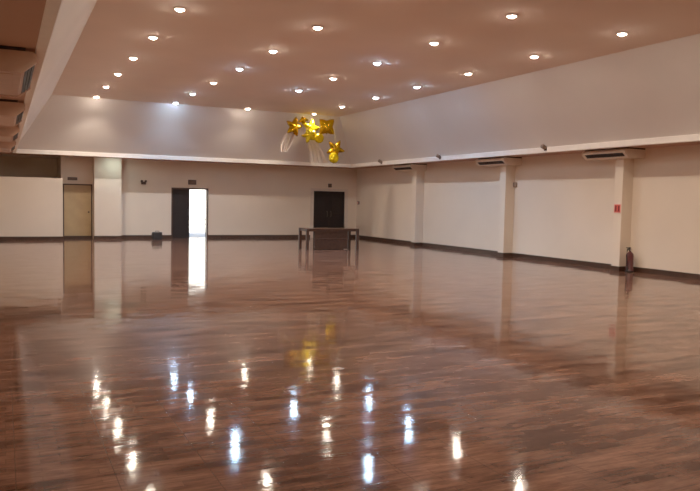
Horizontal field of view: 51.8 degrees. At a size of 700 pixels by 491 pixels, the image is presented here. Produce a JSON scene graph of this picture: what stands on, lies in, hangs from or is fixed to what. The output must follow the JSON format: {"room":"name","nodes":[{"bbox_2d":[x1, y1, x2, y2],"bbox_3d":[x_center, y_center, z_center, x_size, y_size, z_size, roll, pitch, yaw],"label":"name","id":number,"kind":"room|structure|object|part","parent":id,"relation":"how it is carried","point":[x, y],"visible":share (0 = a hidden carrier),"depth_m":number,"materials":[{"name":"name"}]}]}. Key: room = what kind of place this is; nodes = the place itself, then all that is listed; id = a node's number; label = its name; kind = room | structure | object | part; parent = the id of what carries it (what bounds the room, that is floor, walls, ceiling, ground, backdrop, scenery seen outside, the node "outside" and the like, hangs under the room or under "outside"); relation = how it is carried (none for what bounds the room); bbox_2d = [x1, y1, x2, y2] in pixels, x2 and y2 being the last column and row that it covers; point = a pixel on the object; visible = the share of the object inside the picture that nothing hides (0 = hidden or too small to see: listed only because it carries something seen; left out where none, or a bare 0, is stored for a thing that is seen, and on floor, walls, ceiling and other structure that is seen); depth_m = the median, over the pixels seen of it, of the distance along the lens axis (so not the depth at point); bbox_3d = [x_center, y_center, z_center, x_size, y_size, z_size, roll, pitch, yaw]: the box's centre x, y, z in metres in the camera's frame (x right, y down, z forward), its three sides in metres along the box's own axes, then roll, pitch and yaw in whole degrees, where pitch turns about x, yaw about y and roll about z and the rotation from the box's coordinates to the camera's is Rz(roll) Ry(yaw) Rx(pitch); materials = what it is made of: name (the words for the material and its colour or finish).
{"room":"community hall","nodes":[
{"label":"community hall","id":0,"kind":"room"},
{"bbox_2d":[93,157,120,238],"bbox_3d":[-9.195,-1.778,27.274,0.970,3.050,0.520,0,4,-26],"label":"pillar","id":1,"kind":"structure","parent":0,"point":[106,171],"depth_m":27.03,"materials":[{"name":"paint"}]},
{"bbox_2d":[0,154,356,235],"bbox_3d":[-6.789,-1.945,29.999,14.970,3.150,2.320,0,4,-26],"label":"wall","id":2,"kind":"structure","parent":0,"point":[244,199],"depth_m":29.40,"materials":[{"name":"paint"}]},
{"bbox_2d":[63,184,92,238],"bbox_3d":[-10.271,-1.293,27.167,1.050,2.050,0.245,0,4,-26],"label":"door","id":3,"kind":"structure","parent":2,"relation":"in","point":[77,198],"depth_m":27.13,"materials":[{"name":"beige laminate"}]},
{"bbox_2d":[0,235,354,239],"bbox_3d":[-6.261,-0.350,28.881,14.598,0.125,0.768,-1,4,-30],"label":"baseboard","id":4,"kind":"structure","parent":2,"relation":"attached to","point":[121,236],"depth_m":28.12,"materials":[{"name":"wood"}]},
{"bbox_2d":[171,187,207,237],"bbox_3d":[-6.270,-1.313,29.171,0.663,2.010,1.974,5,5,44],"label":"door","id":5,"kind":"structure","parent":2,"relation":"in","point":[180,197],"depth_m":28.84,"materials":[{"name":"wood"}]},
{"bbox_3d":[-6.763,-1.271,28.820,0.445,1.630,0.011,0,4,-26],"label":"moulding","id":6,"kind":"part","parent":5,"relation":"part of","materials":[{"name":"black wood"}]},
{"bbox_2d":[188,180,195,184],"bbox_3d":[-6.320,-2.532,28.862,0.320,0.190,0.056,0,4,-26],"label":"door sign","id":7,"kind":"object","parent":2,"relation":"attached to","point":[190,182],"visible":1,"depth_m":28.83,"materials":[{"name":"plastic"}]},
{"bbox_2d":[310,188,347,237],"bbox_3d":[-0.951,-1.419,31.654,1.780,2.140,0.220,0,4,-26],"label":"door","id":8,"kind":"structure","parent":2,"relation":"in","point":[329,207],"depth_m":31.60,"materials":[{"name":"wood"}]},
{"bbox_3d":[-1.272,-1.358,31.455,0.507,1.710,0.011,0,4,-26],"label":"moulding","id":9,"kind":"part","parent":8,"relation":"part of","materials":[{"name":"black wood"}]},
{"bbox_3d":[-0.593,-1.364,31.781,0.507,1.710,0.011,0,4,-26],"label":"moulding","id":10,"kind":"part","parent":8,"relation":"part of","materials":[{"name":"black wood"}]},
{"bbox_2d":[0,238,699,490],"bbox_3d":[0.116,0.700,15.672,14.970,0.100,34.400,0,4,-26],"label":"floor","id":11,"kind":"structure","parent":0,"point":[127,364],"depth_m":6.79,"materials":[{"name":"glossy polished wood"}]},
{"bbox_2d":[0,176,62,236],"bbox_3d":[-11.450,-1.306,25.579,2.330,2.220,0.120,0,4,-26],"label":"wall","id":12,"kind":"structure","parent":11,"relation":"on","point":[29,206],"depth_m":25.57,"materials":[{"name":"paint"}]},
{"bbox_2d":[151,232,161,239],"bbox_3d":[-7.360,-0.392,27.463,0.360,0.336,0.286,0,4,-26],"label":"floor speaker","id":13,"kind":"object","parent":11,"relation":"on","point":[155,235],"visible":1,"depth_m":27.35,"materials":[{"name":"black plastic"}]},
{"bbox_2d":[153,234,161,238],"bbox_3d":[-7.306,-0.353,27.352,0.310,0.203,0.035,0,4,-26],"label":"grille","id":14,"kind":"object","parent":13,"relation":"attached to","point":[155,236],"depth_m":27.35,"materials":[{"name":"black metal"}]},
{"bbox_2d":[298,228,358,249],"bbox_3d":[-0.709,-0.232,24.105,1.900,0.700,0.720,0,4,-26],"label":"table","id":15,"kind":"object","parent":11,"relation":"on","point":[324,238],"visible":0.99,"depth_m":23.88,"materials":[{"name":"brown wood"}]},
{"bbox_3d":[-1.661,-0.234,23.997,0.090,0.677,0.090,0,4,-26],"label":"leg","id":16,"kind":"part","parent":15,"relation":"part of","materials":[{"name":"brown wood"}]},
{"bbox_3d":[-1.388,-0.194,23.430,0.090,0.677,0.090,0,4,-26],"label":"leg","id":17,"kind":"part","parent":15,"relation":"part of","materials":[{"name":"brown wood"}]},
{"bbox_3d":[-0.624,-0.210,23.861,1.200,0.650,0.025,0,4,-26],"label":"panel","id":18,"kind":"part","parent":15,"relation":"part of","materials":[{"name":"brown wood"}]},
{"bbox_3d":[-0.617,-0.214,23.844,1.200,0.040,0.013,0,4,-26],"label":"rail","id":19,"kind":"part","parent":15,"relation":"part of","materials":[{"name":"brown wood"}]},
{"bbox_3d":[-0.029,-0.248,24.781,0.090,0.677,0.090,0,4,-26],"label":"leg","id":20,"kind":"part","parent":15,"relation":"part of","materials":[{"name":"brown wood"}]},
{"bbox_3d":[0.243,-0.207,24.214,0.090,0.677,0.090,0,4,-26],"label":"leg","id":21,"kind":"part","parent":15,"relation":"part of","materials":[{"name":"brown wood"}]},
{"bbox_2d":[625,247,633,271],"bbox_3d":[6.916,0.353,17.804,0.216,0.615,0.275,2,4,17],"label":"fire extinguisher","id":22,"kind":"object","parent":11,"relation":"on","point":[629,256],"visible":1,"depth_m":17.75,"materials":[{"name":"red paint"}]},
{"bbox_2d":[0,0,699,168],"bbox_3d":[0.659,-3.334,14.469,14.970,2.020,32.280,0,4,-26],"label":"ceiling","id":23,"kind":"structure","parent":0,"point":[587,83],"depth_m":17.01,"materials":[{"name":"paint"}]},
{"bbox_2d":[13,0,61,152],"bbox_3d":[-5.210,-2.322,11.618,0.105,0.145,29.300,0,4,-26],"label":"trim","id":24,"kind":"structure","parent":23,"relation":"attached to","point":[52,7],"depth_m":6.94,"materials":[{"name":"paint"}]},
{"bbox_2d":[148,35,157,39],"bbox_3d":[-4.074,-4.292,14.900,0.220,0.056,0.220,0,4,-26],"label":"recessed light","id":25,"kind":"object","parent":23,"relation":"in","point":[153,37],"visible":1,"depth_m":14.84,"materials":[{"name":"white glass"}]},
{"bbox_2d":[173,6,185,11],"bbox_3d":[-2.981,-4.131,12.627,0.220,0.056,0.220,0,4,-26],"label":"recessed light","id":26,"kind":"object","parent":23,"relation":"in","point":[180,9],"visible":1,"depth_m":12.57,"materials":[{"name":"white glass"}]},
{"bbox_2d":[16,149,350,167],"bbox_3d":[-5.755,-3.310,27.639,13.010,0.145,0.105,0,4,-26],"label":"trim","id":27,"kind":"structure","parent":23,"relation":"attached to","point":[24,151],"depth_m":27.17,"materials":[{"name":"paint"}]},
{"bbox_2d":[286,117,302,135],"bbox_3d":[-2.105,-4.588,27.341,0.745,0.899,0.274,-2,5,-43],"label":"foil balloon","id":28,"kind":"object","parent":23,"relation":"hanging from","point":[294,126],"visible":1,"depth_m":27.22,"materials":[{"name":"gold metal"}]},
{"bbox_2d":[280,132,294,151],"bbox_3d":[-2.358,-4.112,27.575,0.646,1.048,0.076,0,4,-26],"label":"drape","id":29,"kind":"object","parent":28,"relation":"hanging from","point":[287,139],"visible":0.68,"depth_m":27.56,"materials":[{"name":"white fabric"}]},
{"bbox_2d":[298,117,307,124],"bbox_3d":[-1.805,-4.871,27.882,0.482,0.490,0.272,-1,4,-37],"label":"foil balloon","id":30,"kind":"object","parent":23,"relation":"hanging from","point":[302,120],"visible":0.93,"depth_m":27.76,"materials":[{"name":"gold metal"}]},
{"bbox_2d":[307,140,326,162],"bbox_3d":[-1.333,-3.873,28.269,0.959,1.262,0.163,0,4,-26],"label":"drape","id":31,"kind":"object","parent":30,"relation":"hanging from","point":[316,155],"visible":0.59,"depth_m":28.28,"materials":[{"name":"white fabric"}]},
{"bbox_2d":[301,128,315,142],"bbox_3d":[-1.548,-4.391,26.782,0.560,1.203,0.286,0,4,-26],"label":"foil balloon","id":32,"kind":"object","parent":23,"relation":"hanging from","point":[308,135],"visible":1,"depth_m":26.71,"materials":[{"name":"gold metal"}]},
{"bbox_2d":[303,114,318,136],"bbox_3d":[-1.466,-4.568,27.610,0.789,0.946,0.278,-1,4,-36],"label":"foil balloon","id":33,"kind":"object","parent":23,"relation":"hanging from","point":[311,126],"visible":0.73,"depth_m":27.51,"materials":[{"name":"gold metal"}]},
{"bbox_2d":[312,25,322,29],"bbox_3d":[-0.621,-4.151,13.761,0.220,0.056,0.220,0,4,-26],"label":"recessed light","id":34,"kind":"object","parent":23,"relation":"in","point":[317,27],"visible":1,"depth_m":13.71,"materials":[{"name":"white glass"}]},
{"bbox_2d":[314,127,323,142],"bbox_3d":[-1.158,-4.445,27.308,0.386,1.143,0.296,0,4,-26],"label":"foil balloon","id":35,"kind":"object","parent":23,"relation":"hanging from","point":[319,138],"visible":0.98,"depth_m":27.22,"materials":[{"name":"gold metal"}]},
{"bbox_2d":[319,119,333,133],"bbox_3d":[-0.872,-4.595,27.184,0.590,0.816,0.253,0,4,-16],"label":"foil balloon","id":36,"kind":"object","parent":23,"relation":"hanging from","point":[326,127],"visible":1,"depth_m":27.10,"materials":[{"name":"gold metal"}]},
{"bbox_2d":[329,120,338,163],"bbox_3d":[-0.608,-4.086,27.660,0.430,1.879,0.318,0,4,-26],"label":"foil balloon","id":37,"kind":"object","parent":23,"relation":"hanging from","point":[333,157],"visible":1,"depth_m":27.59,"materials":[{"name":"gold metal"}]},
{"bbox_2d":[327,140,344,154],"bbox_3d":[-0.542,-4.192,27.927,0.753,1.697,0.275,0,4,-18],"label":"foil balloon","id":38,"kind":"object","parent":23,"relation":"hanging from","point":[336,148],"visible":0.9,"depth_m":27.84,"materials":[{"name":"gold metal"}]},
{"bbox_2d":[429,41,438,44],"bbox_3d":[1.739,-4.171,14.895,0.220,0.056,0.220,0,4,-26],"label":"recessed light","id":39,"kind":"object","parent":23,"relation":"in","point":[431,42],"visible":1,"depth_m":14.84,"materials":[{"name":"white glass"}]},
{"bbox_2d":[505,13,517,17],"bbox_3d":[2.833,-4.010,12.622,0.220,0.056,0.220,0,4,-26],"label":"recessed light","id":40,"kind":"object","parent":23,"relation":"in","point":[511,15],"visible":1,"depth_m":12.56,"materials":[{"name":"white glass"}]},
{"bbox_2d":[351,134,699,167],"bbox_3d":[6.423,-2.422,17.205,0.105,0.145,29.300,0,4,-26],"label":"trim","id":41,"kind":"structure","parent":23,"relation":"attached to","point":[694,137],"depth_m":19.08,"materials":[{"name":"paint"}]},
{"bbox_2d":[540,144,546,150],"bbox_3d":[5.213,-2.647,19.410,0.167,0.176,0.120,0,4,-26],"label":"spotlight","id":42,"kind":"object","parent":41,"relation":"attached to","point":[542,146],"visible":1,"depth_m":19.38,"materials":[{"name":"black plastic"}]},
{"bbox_2d":[616,32,627,35],"bbox_3d":[5.193,-4.030,13.755,0.220,0.056,0.220,0,4,-26],"label":"recessed light","id":43,"kind":"object","parent":23,"relation":"in","point":[617,33],"visible":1,"depth_m":13.71,"materials":[{"name":"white glass"}]},
{"bbox_2d":[411,170,424,241],"bbox_3d":[2.541,-1.519,27.005,0.350,3.050,0.270,0,4,-26],"label":"pillar","id":44,"kind":"structure","parent":0,"point":[418,176],"depth_m":26.89,"materials":[{"name":"paint"}]},
{"bbox_2d":[498,165,514,252],"bbox_3d":[4.831,-1.181,22.243,0.350,3.050,0.280,0,4,-26],"label":"pillar","id":45,"kind":"structure","parent":0,"point":[507,172],"depth_m":22.13,"materials":[{"name":"paint"}]},
{"bbox_2d":[356,144,699,273],"bbox_3d":[7.307,-0.855,17.731,0.200,3.050,32.080,0,4,-26],"label":"wall","id":46,"kind":"structure","parent":0,"point":[564,203],"depth_m":20.46,"materials":[{"name":"paint"}]},
{"bbox_2d":[392,163,426,171],"bbox_3d":[2.235,-2.943,27.246,0.672,0.247,1.450,0,4,-26],"label":"air conditioner","id":47,"kind":"object","parent":46,"relation":"attached to","point":[401,167],"visible":0.98,"depth_m":26.74,"materials":[{"name":"plastic"}]},
{"bbox_3d":[2.240,-2.931,27.250,0.660,0.200,1.350,0,4,-26],"label":"casing","id":48,"kind":"part","parent":47,"relation":"part of","materials":[{"name":"beige plastic"}]},
{"bbox_2d":[394,167,411,169],"bbox_3d":[1.987,-2.895,27.130,0.098,0.085,1.250,0,4,-26],"label":"outlet","id":49,"kind":"object","parent":47,"relation":"attached to","point":[395,168],"depth_m":27.09,"materials":[{"name":"plastic"}]},
{"bbox_2d":[475,156,521,166],"bbox_3d":[4.592,-2.595,22.345,0.672,0.247,1.450,0,4,-26],"label":"air conditioner","id":50,"kind":"object","parent":46,"relation":"attached to","point":[494,161],"visible":0.98,"depth_m":21.90,"materials":[{"name":"plastic"}]},
{"bbox_3d":[4.597,-2.583,22.348,0.660,0.200,1.350,0,4,-26],"label":"casing","id":51,"kind":"part","parent":50,"relation":"part of","materials":[{"name":"beige plastic"}]},
{"bbox_2d":[478,161,504,164],"bbox_3d":[4.344,-2.548,22.229,0.098,0.085,1.250,0,4,-26],"label":"outlet","id":52,"kind":"object","parent":50,"relation":"attached to","point":[479,162],"depth_m":22.21,"materials":[{"name":"plastic"}]},
{"bbox_3d":[4.640,-2.701,22.360,0.570,0.035,1.450,0,4,-26],"label":"mounting rail","id":53,"kind":"part","parent":50,"relation":"part of","materials":[{"name":"plastic"}]},
{"bbox_2d":[355,235,699,279],"bbox_3d":[6.980,0.601,17.776,0.372,0.125,31.858,0,4,-26],"label":"baseboard","id":54,"kind":"structure","parent":46,"relation":"attached to","point":[535,257],"depth_m":20.69,"materials":[{"name":"wood"}]},
{"bbox_2d":[582,147,645,160],"bbox_3d":[6.612,-2.297,18.145,0.672,0.247,1.450,0,4,-26],"label":"air conditioner","id":55,"kind":"object","parent":46,"relation":"attached to","point":[626,152],"visible":0.98,"depth_m":17.78,"materials":[{"name":"plastic"}]},
{"bbox_2d":[585,153,624,157],"bbox_3d":[6.364,-2.250,18.029,0.098,0.085,1.250,0,4,-26],"label":"outlet","id":56,"kind":"object","parent":55,"relation":"attached to","point":[587,155],"depth_m":18.00,"materials":[{"name":"plastic"}]},
{"bbox_3d":[6.617,-2.285,18.148,0.660,0.200,1.350,0,4,-26],"label":"casing","id":57,"kind":"part","parent":55,"relation":"part of","materials":[{"name":"beige plastic"}]},
{"bbox_2d":[593,158,634,159],"bbox_3d":[6.651,-2.183,18.172,0.340,0.010,1.050,0,4,-26],"label":"grille","id":58,"kind":"object","parent":55,"relation":"attached to","point":[604,158],"depth_m":18.11,"materials":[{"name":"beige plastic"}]},
{"bbox_3d":[6.660,-2.403,18.160,0.570,0.035,1.450,0,4,-26],"label":"mounting rail","id":59,"kind":"part","parent":55,"relation":"part of","materials":[{"name":"plastic"}]},
{"bbox_2d":[611,158,633,265],"bbox_3d":[6.838,-0.885,18.070,0.350,3.050,0.260,0,4,-26],"label":"pillar","id":60,"kind":"structure","parent":0,"point":[624,168],"depth_m":17.96,"materials":[{"name":"paint"}]},
{"bbox_2d":[614,204,620,212],"bbox_3d":[6.674,-0.924,17.989,0.016,0.230,0.230,0,4,-26],"label":"sign","id":61,"kind":"object","parent":60,"relation":"attached to","point":[617,207],"visible":1,"depth_m":17.98,"materials":[{"name":"red plastic"}]},
{"label":"outside","id":62,"kind":"structure","parent":0,"visible":0},
{"bbox_2d":[189,227,205,237],"bbox_3d":[-8.387,-0.706,35.923,28.000,0.090,13.800,0,4,-26],"label":"ground","id":63,"kind":"structure","parent":62,"point":[193,232],"depth_m":34.04,"materials":[{"name":"white"}]},
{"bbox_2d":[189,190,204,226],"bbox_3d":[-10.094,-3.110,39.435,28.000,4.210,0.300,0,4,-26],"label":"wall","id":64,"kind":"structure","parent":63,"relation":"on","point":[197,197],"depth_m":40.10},
{"bbox_2d":[189,219,204,229],"bbox_3d":[-7.742,-1.073,36.652,2.800,0.580,0.060,0,4,-26],"label":"rail","id":65,"kind":"object","parent":63,"relation":"on","point":[197,224],"visible":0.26,"depth_m":36.63,"materials":[{"name":"white metal"}]},
{"bbox_3d":[-6.006,-0.741,11.336,0.200,3.050,32.080,0,4,-26],"label":"wall","id":66,"kind":"structure","parent":0,"visible":0},
{"bbox_2d":[0,141,15,152],"bbox_3d":[-9.529,-2.725,19.686,0.712,0.247,2.000,0,4,-26],"label":"air conditioner","id":67,"kind":"object","parent":66,"relation":"attached to","point":[4,146],"visible":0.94,"depth_m":18.90,"materials":[{"name":"plastic"}]},
{"bbox_2d":[0,126,19,142],"bbox_3d":[-7.625,-2.444,15.729,0.712,0.247,2.000,0,4,-26],"label":"air conditioner","id":68,"kind":"object","parent":66,"relation":"attached to","point":[7,134],"visible":0.98,"depth_m":14.95,"materials":[{"name":"plastic"}]},
{"bbox_2d":[0,136,7,141],"bbox_3d":[-7.669,-2.330,15.716,0.380,0.010,1.600,0,4,-26],"label":"grille","id":69,"kind":"object","parent":68,"relation":"attached to","point":[2,138],"depth_m":15.58,"materials":[{"name":"beige plastic"}]},
{"bbox_2d":[0,99,24,126],"bbox_3d":[-5.765,-2.170,11.862,0.712,0.247,2.000,0,4,-26],"label":"air conditioner","id":70,"kind":"object","parent":66,"relation":"attached to","point":[11,111],"visible":1,"depth_m":11.08,"materials":[{"name":"plastic"}]},
{"bbox_2d":[0,116,9,125],"bbox_3d":[-5.809,-2.055,11.849,0.380,0.010,1.600,0,4,-26],"label":"grille","id":71,"kind":"object","parent":70,"relation":"attached to","point":[4,120],"depth_m":11.78,"materials":[{"name":"beige plastic"}]},
{"bbox_3d":[-5.771,-2.159,11.860,0.700,0.200,1.900,0,4,-26],"label":"casing","id":72,"kind":"part","parent":70,"relation":"part of","materials":[{"name":"beige plastic"}]},
{"bbox_3d":[-5.809,-2.275,11.833,0.610,0.035,2.000,0,4,-26],"label":"mounting rail","id":73,"kind":"part","parent":70,"relation":"part of","materials":[{"name":"plastic"}]},
{"bbox_2d":[16,111,23,123],"bbox_3d":[-5.501,-2.127,11.992,0.098,0.085,1.800,0,4,-26],"label":"vent","id":74,"kind":"object","parent":70,"relation":"attached to","point":[19,117],"depth_m":11.93,"materials":[{"name":"plastic"}]},
{"bbox_2d":[0,45,36,96],"bbox_3d":[-3.862,-1.889,7.904,0.712,0.247,2.000,0,4,-26],"label":"air conditioner","id":75,"kind":"object","parent":66,"relation":"attached to","point":[17,65],"visible":1,"depth_m":7.14,"materials":[{"name":"plastic"}]},
{"bbox_2d":[0,73,12,93],"bbox_3d":[-3.906,-1.775,7.892,0.380,0.010,1.600,0,4,-26],"label":"grille","id":76,"kind":"object","parent":75,"relation":"attached to","point":[6,79],"depth_m":7.84,"materials":[{"name":"beige plastic"}]},
{"bbox_3d":[-3.868,-1.878,7.903,0.700,0.200,1.900,0,4,-26],"label":"casing","id":77,"kind":"part","parent":75,"relation":"part of","materials":[{"name":"beige plastic"}]},
{"bbox_3d":[-3.906,-1.995,7.876,0.610,0.035,2.000,0,4,-26],"label":"mounting rail","id":78,"kind":"part","parent":75,"relation":"part of","materials":[{"name":"plastic"}]},
{"bbox_2d":[21,65,34,93],"bbox_3d":[-3.598,-1.847,8.034,0.098,0.085,1.800,0,4,-26],"label":"vent","id":79,"kind":"object","parent":75,"relation":"attached to","point":[26,78],"depth_m":7.88,"materials":[{"name":"plastic"}]}
]}

